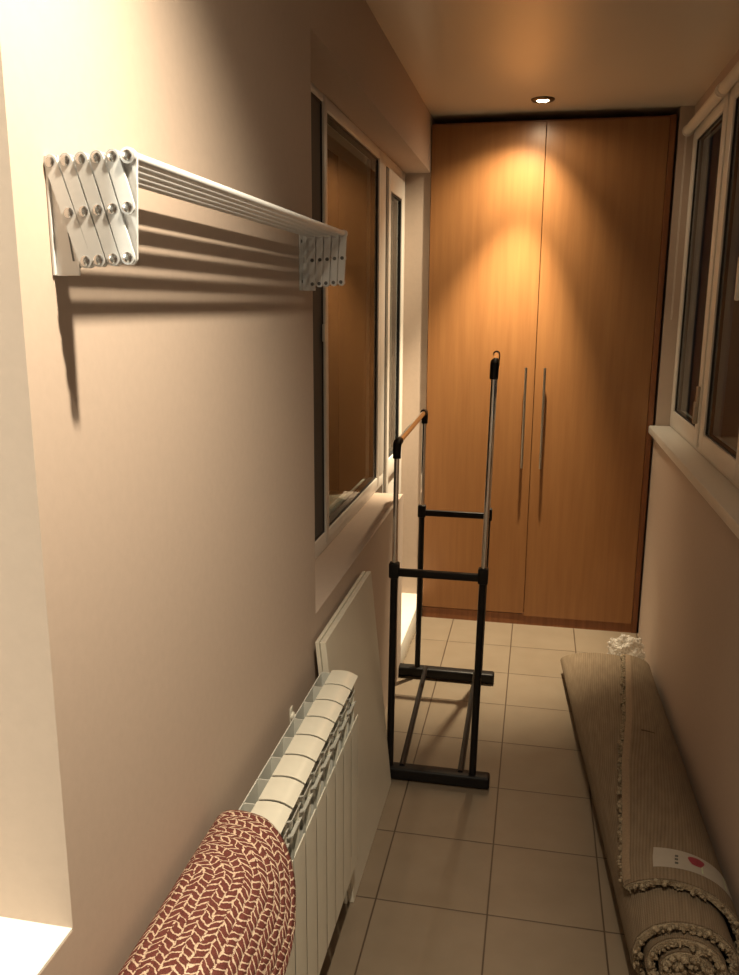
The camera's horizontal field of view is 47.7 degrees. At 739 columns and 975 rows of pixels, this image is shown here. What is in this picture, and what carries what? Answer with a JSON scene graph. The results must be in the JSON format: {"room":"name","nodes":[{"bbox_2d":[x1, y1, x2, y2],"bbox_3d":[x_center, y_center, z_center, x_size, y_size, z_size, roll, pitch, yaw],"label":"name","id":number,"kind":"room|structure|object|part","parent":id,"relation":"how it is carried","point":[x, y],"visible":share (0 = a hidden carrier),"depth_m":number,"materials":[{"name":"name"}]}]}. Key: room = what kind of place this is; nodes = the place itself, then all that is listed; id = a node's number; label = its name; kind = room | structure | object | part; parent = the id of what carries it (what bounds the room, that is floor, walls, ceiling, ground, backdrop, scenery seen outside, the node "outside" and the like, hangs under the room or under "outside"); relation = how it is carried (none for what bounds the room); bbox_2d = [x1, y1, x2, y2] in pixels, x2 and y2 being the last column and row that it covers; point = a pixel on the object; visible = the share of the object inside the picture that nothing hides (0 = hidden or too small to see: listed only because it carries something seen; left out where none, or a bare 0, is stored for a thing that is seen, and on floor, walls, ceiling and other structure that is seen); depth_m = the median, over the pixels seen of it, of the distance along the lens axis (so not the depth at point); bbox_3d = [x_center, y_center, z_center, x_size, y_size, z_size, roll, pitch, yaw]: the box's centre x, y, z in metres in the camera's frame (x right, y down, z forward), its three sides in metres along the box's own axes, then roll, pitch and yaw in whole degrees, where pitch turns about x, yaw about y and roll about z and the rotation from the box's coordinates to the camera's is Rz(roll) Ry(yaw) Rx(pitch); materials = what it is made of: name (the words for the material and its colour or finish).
{"room":"enclosed balcony","nodes":[
{"label":"enclosed balcony","id":0,"kind":"room"},
{"bbox_2d":[0,0,435,974],"bbox_3d":[-0.365,-0.027,1.927,0.340,2.550,6.160,3,13,11],"label":"wall","id":1,"kind":"structure","parent":0,"point":[166,600],"depth_m":1.28,"materials":[{"name":"paint"}]},
{"bbox_2d":[0,917,71,974],"bbox_3d":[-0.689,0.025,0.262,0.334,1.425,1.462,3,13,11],"label":"windowsill","id":2,"kind":"structure","parent":1,"relation":"in","point":[26,947],"depth_m":1.05,"materials":[{"name":"white plastic"}]},
{"bbox_2d":[43,147,347,290],"bbox_3d":[-0.209,-0.421,1.450,0.111,0.137,1.069,3,13,11],"label":"drying rack","id":3,"kind":"object","parent":1,"relation":"attached to","point":[93,210],"visible":1,"depth_m":0.95,"materials":[{"name":"white plastic"}]},
{"bbox_3d":[-0.348,-0.312,0.964,0.032,0.132,0.029,3,13,11],"label":"wall plate","id":4,"kind":"part","parent":3,"relation":"part of","materials":[{"name":"white plastic"}]},
{"bbox_3d":[-0.342,-0.313,0.948,0.052,0.124,0.004,3,13,11],"label":"arm","id":5,"kind":"part","parent":3,"relation":"part of","materials":[{"name":"white plastic"}]},
{"bbox_3d":[-0.324,-0.313,0.945,0.049,0.124,0.004,3,13,11],"label":"arm","id":6,"kind":"part","parent":3,"relation":"part of","materials":[{"name":"white plastic"}]},
{"bbox_3d":[-0.322,-0.314,0.951,0.019,0.126,0.004,3,13,11],"label":"arm","id":7,"kind":"part","parent":3,"relation":"part of","materials":[{"name":"white plastic"}]},
{"bbox_3d":[-0.306,-0.313,0.941,0.048,0.123,0.004,3,13,11],"label":"arm","id":8,"kind":"part","parent":3,"relation":"part of","materials":[{"name":"white plastic"}]},
{"bbox_3d":[-0.304,-0.315,0.947,0.021,0.126,0.004,3,13,11],"label":"arm","id":9,"kind":"part","parent":3,"relation":"part of","materials":[{"name":"white plastic"}]},
{"bbox_3d":[-0.288,-0.314,0.937,0.047,0.123,0.004,3,13,11],"label":"arm","id":10,"kind":"part","parent":3,"relation":"part of","materials":[{"name":"white plastic"}]},
{"bbox_3d":[-0.286,-0.315,0.944,0.022,0.125,0.004,3,13,11],"label":"arm","id":11,"kind":"part","parent":3,"relation":"part of","materials":[{"name":"white plastic"}]},
{"bbox_3d":[-0.277,-0.340,0.929,0.031,0.070,0.004,3,13,11],"label":"arm","id":12,"kind":"part","parent":3,"relation":"part of","materials":[{"name":"white plastic"}]},
{"bbox_3d":[-0.269,-0.315,0.940,0.022,0.125,0.004,3,13,11],"label":"arm","id":13,"kind":"part","parent":3,"relation":"part of","materials":[{"name":"white plastic"}]},
{"bbox_3d":[-0.218,-0.477,1.439,0.012,0.012,1.048,3,13,11],"label":"rod","id":14,"kind":"part","parent":3,"relation":"part of","materials":[{"name":"white plastic"}]},
{"bbox_3d":[-0.236,-0.477,1.443,0.012,0.012,1.048,3,13,11],"label":"rod","id":15,"kind":"part","parent":3,"relation":"part of","materials":[{"name":"white plastic"}]},
{"bbox_3d":[-0.199,-0.477,1.436,0.012,0.012,1.048,3,13,11],"label":"rod","id":16,"kind":"part","parent":3,"relation":"part of","materials":[{"name":"white plastic"}]},
{"bbox_3d":[-0.181,-0.477,1.432,0.012,0.012,1.048,3,13,11],"label":"rod","id":17,"kind":"part","parent":3,"relation":"part of","materials":[{"name":"white plastic"}]},
{"bbox_3d":[-0.163,-0.477,1.428,0.012,0.012,1.048,3,13,11],"label":"rod","id":18,"kind":"part","parent":3,"relation":"part of","materials":[{"name":"white plastic"}]},
{"bbox_3d":[-0.145,-0.528,1.953,0.032,0.132,0.029,3,13,11],"label":"wall plate","id":19,"kind":"part","parent":3,"relation":"part of","materials":[{"name":"white plastic"}]},
{"bbox_3d":[-0.134,-0.533,1.956,0.016,0.126,0.004,3,13,11],"label":"arm","id":20,"kind":"part","parent":3,"relation":"part of","materials":[{"name":"white plastic"}]},
{"bbox_3d":[-0.117,-0.533,1.953,0.019,0.126,0.004,3,13,11],"label":"arm","id":21,"kind":"part","parent":3,"relation":"part of","materials":[{"name":"white plastic"}]},
{"bbox_3d":[-0.099,-0.533,1.949,0.021,0.126,0.004,3,13,11],"label":"arm","id":22,"kind":"part","parent":3,"relation":"part of","materials":[{"name":"white plastic"}]},
{"bbox_3d":[-0.098,-0.535,1.956,0.048,0.123,0.004,3,13,11],"label":"arm","id":23,"kind":"part","parent":3,"relation":"part of","materials":[{"name":"white plastic"}]},
{"bbox_3d":[-0.081,-0.534,1.945,0.022,0.125,0.004,3,13,11],"label":"arm","id":24,"kind":"part","parent":3,"relation":"part of","materials":[{"name":"white plastic"}]},
{"bbox_3d":[-0.063,-0.534,1.942,0.022,0.125,0.004,3,13,11],"label":"arm","id":25,"kind":"part","parent":3,"relation":"part of","materials":[{"name":"white plastic"}]},
{"bbox_2d":[239,670,357,974],"bbox_3d":[-0.214,0.958,1.700,0.134,0.725,1.196,3,13,11],"label":"radiator","id":26,"kind":"object","parent":1,"relation":"attached to","point":[307,788],"visible":0.63,"depth_m":1.88,"materials":[{"name":"metal"}]},
{"bbox_2d":[118,810,295,974],"bbox_3d":[-0.243,0.716,1.260,0.202,0.142,0.579,3,13,11],"label":"braided rug","id":27,"kind":"object","parent":26,"relation":"on","point":[231,910],"visible":1,"depth_m":1.31,"materials":[{"name":"fabric"}]},
{"bbox_2d":[311,83,385,559],"bbox_3d":[-0.126,-0.547,2.933,0.066,1.447,1.680,3,13,11],"label":"window","id":28,"kind":"structure","parent":1,"relation":"in","point":[328,524],"depth_m":3.13,"materials":[{"name":"white plastic"}]},
{"bbox_2d":[375,154,404,493],"bbox_3d":[0.095,-0.429,4.077,0.074,2.167,0.548,3,13,11],"label":"door","id":29,"kind":"structure","parent":1,"relation":"in","point":[395,177],"depth_m":4.03,"materials":[{"name":"white plastic"}]},
{"bbox_3d":[0.085,0.217,4.173,0.020,0.615,0.323,3,13,11],"label":"panel","id":30,"kind":"part","parent":29,"relation":"part of","materials":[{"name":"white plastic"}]},
{"bbox_3d":[0.093,-0.416,4.046,0.064,2.075,0.438,3,13,11],"label":"sash","id":31,"kind":"part","parent":29,"relation":"part of","materials":[{"name":"white plastic"}]},
{"bbox_2d":[401,593,416,662],"bbox_3d":[0.049,0.709,4.239,0.339,0.125,0.731,3,13,11],"label":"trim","id":32,"kind":"structure","parent":1,"relation":"attached to","point":[408,603],"depth_m":4.21,"materials":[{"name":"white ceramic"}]},
{"bbox_2d":[327,149,338,490],"bbox_3d":[-1.689,-0.091,2.184,2.360,2.550,6.360,3,13,11],"label":"wall","id":33,"kind":"structure","parent":0,"point":[332,159],"depth_m":4.94,"materials":[{"name":"beige paint"}]},
{"bbox_2d":[338,157,362,490],"bbox_3d":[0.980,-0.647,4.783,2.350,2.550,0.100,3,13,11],"label":"window pane","id":34,"kind":"structure","parent":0,"point":[350,180],"depth_m":4.89,"materials":[{"name":"glass"}]},
{"bbox_2d":[319,612,646,974],"bbox_3d":[0.358,1.312,2.071,2.350,0.120,6.360,3,13,11],"label":"floor","id":35,"kind":"structure","parent":0,"point":[512,876],"depth_m":2.67,"materials":[{"name":"tile"}]},
{"bbox_2d":[320,571,390,901],"bbox_3d":[-0.027,0.731,2.596,0.094,0.784,0.622,3,13,11],"label":"leaning board","id":36,"kind":"object","parent":35,"relation":"on","point":[350,644],"visible":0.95,"depth_m":2.62,"materials":[{"name":"white wood"}]},
{"bbox_2d":[387,351,499,788],"bbox_3d":[0.280,0.228,3.231,0.469,1.498,0.895,3,13,11],"label":"clothes rack","id":37,"kind":"object","parent":35,"relation":"on","point":[402,770],"visible":0.91,"depth_m":2.94,"materials":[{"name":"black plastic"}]},
{"bbox_3d":[0.079,0.637,2.921,0.032,0.750,0.025,3,13,11],"label":"post","id":38,"kind":"part","parent":37,"relation":"part of","materials":[{"name":"black metal"}]},
{"bbox_3d":[0.087,0.078,2.797,0.022,0.397,0.018,3,13,11],"label":"chrome post","id":39,"kind":"part","parent":37,"relation":"part of","materials":[{"name":"silver metal"}]},
{"bbox_3d":[0.164,-0.234,3.154,0.021,0.021,0.785,2,13,9],"label":"rail","id":40,"kind":"part","parent":37,"relation":"part of","materials":[{"name":"brown wood"}]},
{"bbox_3d":[0.186,0.910,3.399,0.021,0.021,0.845,2,13,9],"label":"rod","id":41,"kind":"part","parent":37,"relation":"part of","materials":[{"name":"black metal"}]},
{"bbox_3d":[0.224,0.460,3.734,0.032,0.750,0.025,3,13,11],"label":"post","id":42,"kind":"part","parent":37,"relation":"part of","materials":[{"name":"black metal"}]},
{"bbox_3d":[0.233,-0.100,3.610,0.022,0.397,0.018,3,13,11],"label":"chrome post","id":43,"kind":"part","parent":37,"relation":"part of","materials":[{"name":"silver metal"}]},
{"bbox_3d":[0.399,0.920,3.358,0.021,0.021,0.845,3,13,10],"label":"rod","id":44,"kind":"part","parent":37,"relation":"part of","materials":[{"name":"black metal"}]},
{"bbox_3d":[0.371,0.652,2.864,0.038,0.750,0.025,3,13,11],"label":"post","id":45,"kind":"part","parent":37,"relation":"part of","materials":[{"name":"black metal"}]},
{"bbox_3d":[0.503,0.473,3.680,0.038,0.750,0.025,3,13,11],"label":"post","id":46,"kind":"part","parent":37,"relation":"part of","materials":[{"name":"black metal"}]},
{"bbox_3d":[0.386,-0.038,2.710,0.029,0.664,0.018,3,13,11],"label":"chrome post","id":47,"kind":"part","parent":37,"relation":"part of","materials":[{"name":"silver metal"}]},
{"bbox_3d":[0.519,-0.208,3.528,0.029,0.646,0.018,3,13,11],"label":"chrome post","id":48,"kind":"part","parent":37,"relation":"part of","materials":[{"name":"silver metal"}]},
{"bbox_3d":[0.461,-0.472,3.041,0.021,0.039,0.786,2,13,9],"label":"rail","id":49,"kind":"part","parent":37,"relation":"part of","materials":[{"name":"brown wood"}]},
{"bbox_2d":[422,114,676,632],"bbox_3d":[0.895,-0.551,4.427,1.122,2.515,0.596,3,13,11],"label":"wardrobe","id":50,"kind":"object","parent":35,"relation":"on","point":[548,238],"visible":1,"depth_m":4.14,"materials":[{"name":"brown wood"}]},
{"bbox_3d":[0.561,-0.538,4.235,0.540,2.443,0.019,3,13,11],"label":"door","id":51,"kind":"part","parent":50,"relation":"part of","materials":[{"name":"brown wood"}]},
{"bbox_3d":[0.777,-0.348,4.204,0.013,0.507,0.038,3,13,11],"label":"handle","id":52,"kind":"part","parent":50,"relation":"part of","materials":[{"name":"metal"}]},
{"bbox_3d":[0.868,-0.344,4.186,0.013,0.507,0.038,3,13,11],"label":"handle","id":53,"kind":"part","parent":50,"relation":"part of","materials":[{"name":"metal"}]},
{"bbox_3d":[1.098,-0.506,4.132,0.550,2.455,0.019,3,13,11],"label":"door","id":54,"kind":"part","parent":50,"relation":"part of","materials":[{"name":"brown wood"}]},
{"bbox_2d":[560,653,738,974],"bbox_3d":[0.887,0.941,2.874,0.397,0.251,1.950,3,13,11],"label":"carpet","id":55,"kind":"object","parent":35,"relation":"on","point":[678,914],"visible":1,"depth_m":2.38,"materials":[{"name":"carpet"}]},
{"bbox_2d":[688,857,703,867],"bbox_3d":[0.857,0.983,2.186,0.043,0.015,0.041,3,13,11],"label":"print","id":56,"kind":"object","parent":55,"relation":"on","point":[693,862],"depth_m":2.18},
{"bbox_2d":[365,0,738,123],"bbox_3d":[0.373,-1.286,1.501,2.350,0.100,6.360,3,13,11],"label":"ceiling","id":57,"kind":"structure","parent":0,"point":[468,61],"depth_m":3.00,"materials":[{"name":"white paint"}]},
{"bbox_2d":[531,96,554,102],"bbox_3d":[0.764,-1.705,3.678,0.104,0.012,0.104,3,13,11],"label":"recessed light","id":58,"kind":"object","parent":57,"relation":"in","point":[542,99],"visible":1,"depth_m":3.65,"materials":[{"name":"metal"}]},
{"bbox_2d":[637,50,738,917],"bbox_3d":[1.118,0.044,1.639,0.415,2.550,6.160,3,13,11],"label":"wall","id":59,"kind":"structure","parent":0,"point":[688,618],"depth_m":3.15,"materials":[{"name":"paint"}]},
{"bbox_2d":[648,80,738,538],"bbox_3d":[0.913,-0.372,1.283,0.170,1.410,5.572,3,13,11],"label":"window","id":60,"kind":"structure","parent":59,"relation":"in","point":[702,431],"depth_m":3.19,"materials":[{"name":"white plastic"}]},
{"bbox_3d":[0.877,0.297,1.431,0.105,0.038,5.562,3,13,11],"label":"sill","id":61,"kind":"part","parent":60,"relation":"part of","materials":[{"name":"white ceramic"}]},
{"bbox_2d":[671,86,725,319],"bbox_3d":[1.364,-1.137,3.504,0.050,0.863,0.745,3,13,11],"label":"roller blind","id":62,"kind":"object","parent":60,"relation":"attached to","point":[714,99],"visible":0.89,"depth_m":3.52,"materials":[{"name":"fabric"}]},
{"bbox_3d":[1.421,-1.189,3.837,0.002,0.821,0.035,3,13,11],"label":"bead chain","id":63,"kind":"part","parent":62,"relation":"part of","materials":[{"name":"white plastic"}]},
{"bbox_3d":[1.415,-0.890,3.549,0.059,1.344,0.717,3,13,11],"label":"sash","id":64,"kind":"part","parent":60,"relation":"part of","materials":[{"name":"white plastic"}]},
{"bbox_3d":[0.962,-0.389,1.269,0.072,1.372,5.572,3,13,11],"label":"frame","id":65,"kind":"part","parent":60,"relation":"part of","materials":[{"name":"white plastic"}]},
{"bbox_3d":[1.267,-0.732,2.824,0.059,1.344,0.695,3,13,11],"label":"sash","id":66,"kind":"part","parent":60,"relation":"part of","materials":[{"name":"white plastic"}]},
{"bbox_2d":[716,61,738,95],"bbox_3d":[1.217,-1.376,2.691,0.050,0.050,0.730,3,13,11],"label":"roller blind","id":67,"kind":"object","parent":60,"relation":"attached to","point":[723,88],"visible":1,"depth_m":2.90,"materials":[{"name":"fabric"}]},
{"bbox_3d":[1.147,-0.644,2.537,0.058,0.150,0.030,3,13,11],"label":"handle","id":68,"kind":"part","parent":60,"relation":"part of","materials":[{"name":"white plastic"}]}
]}

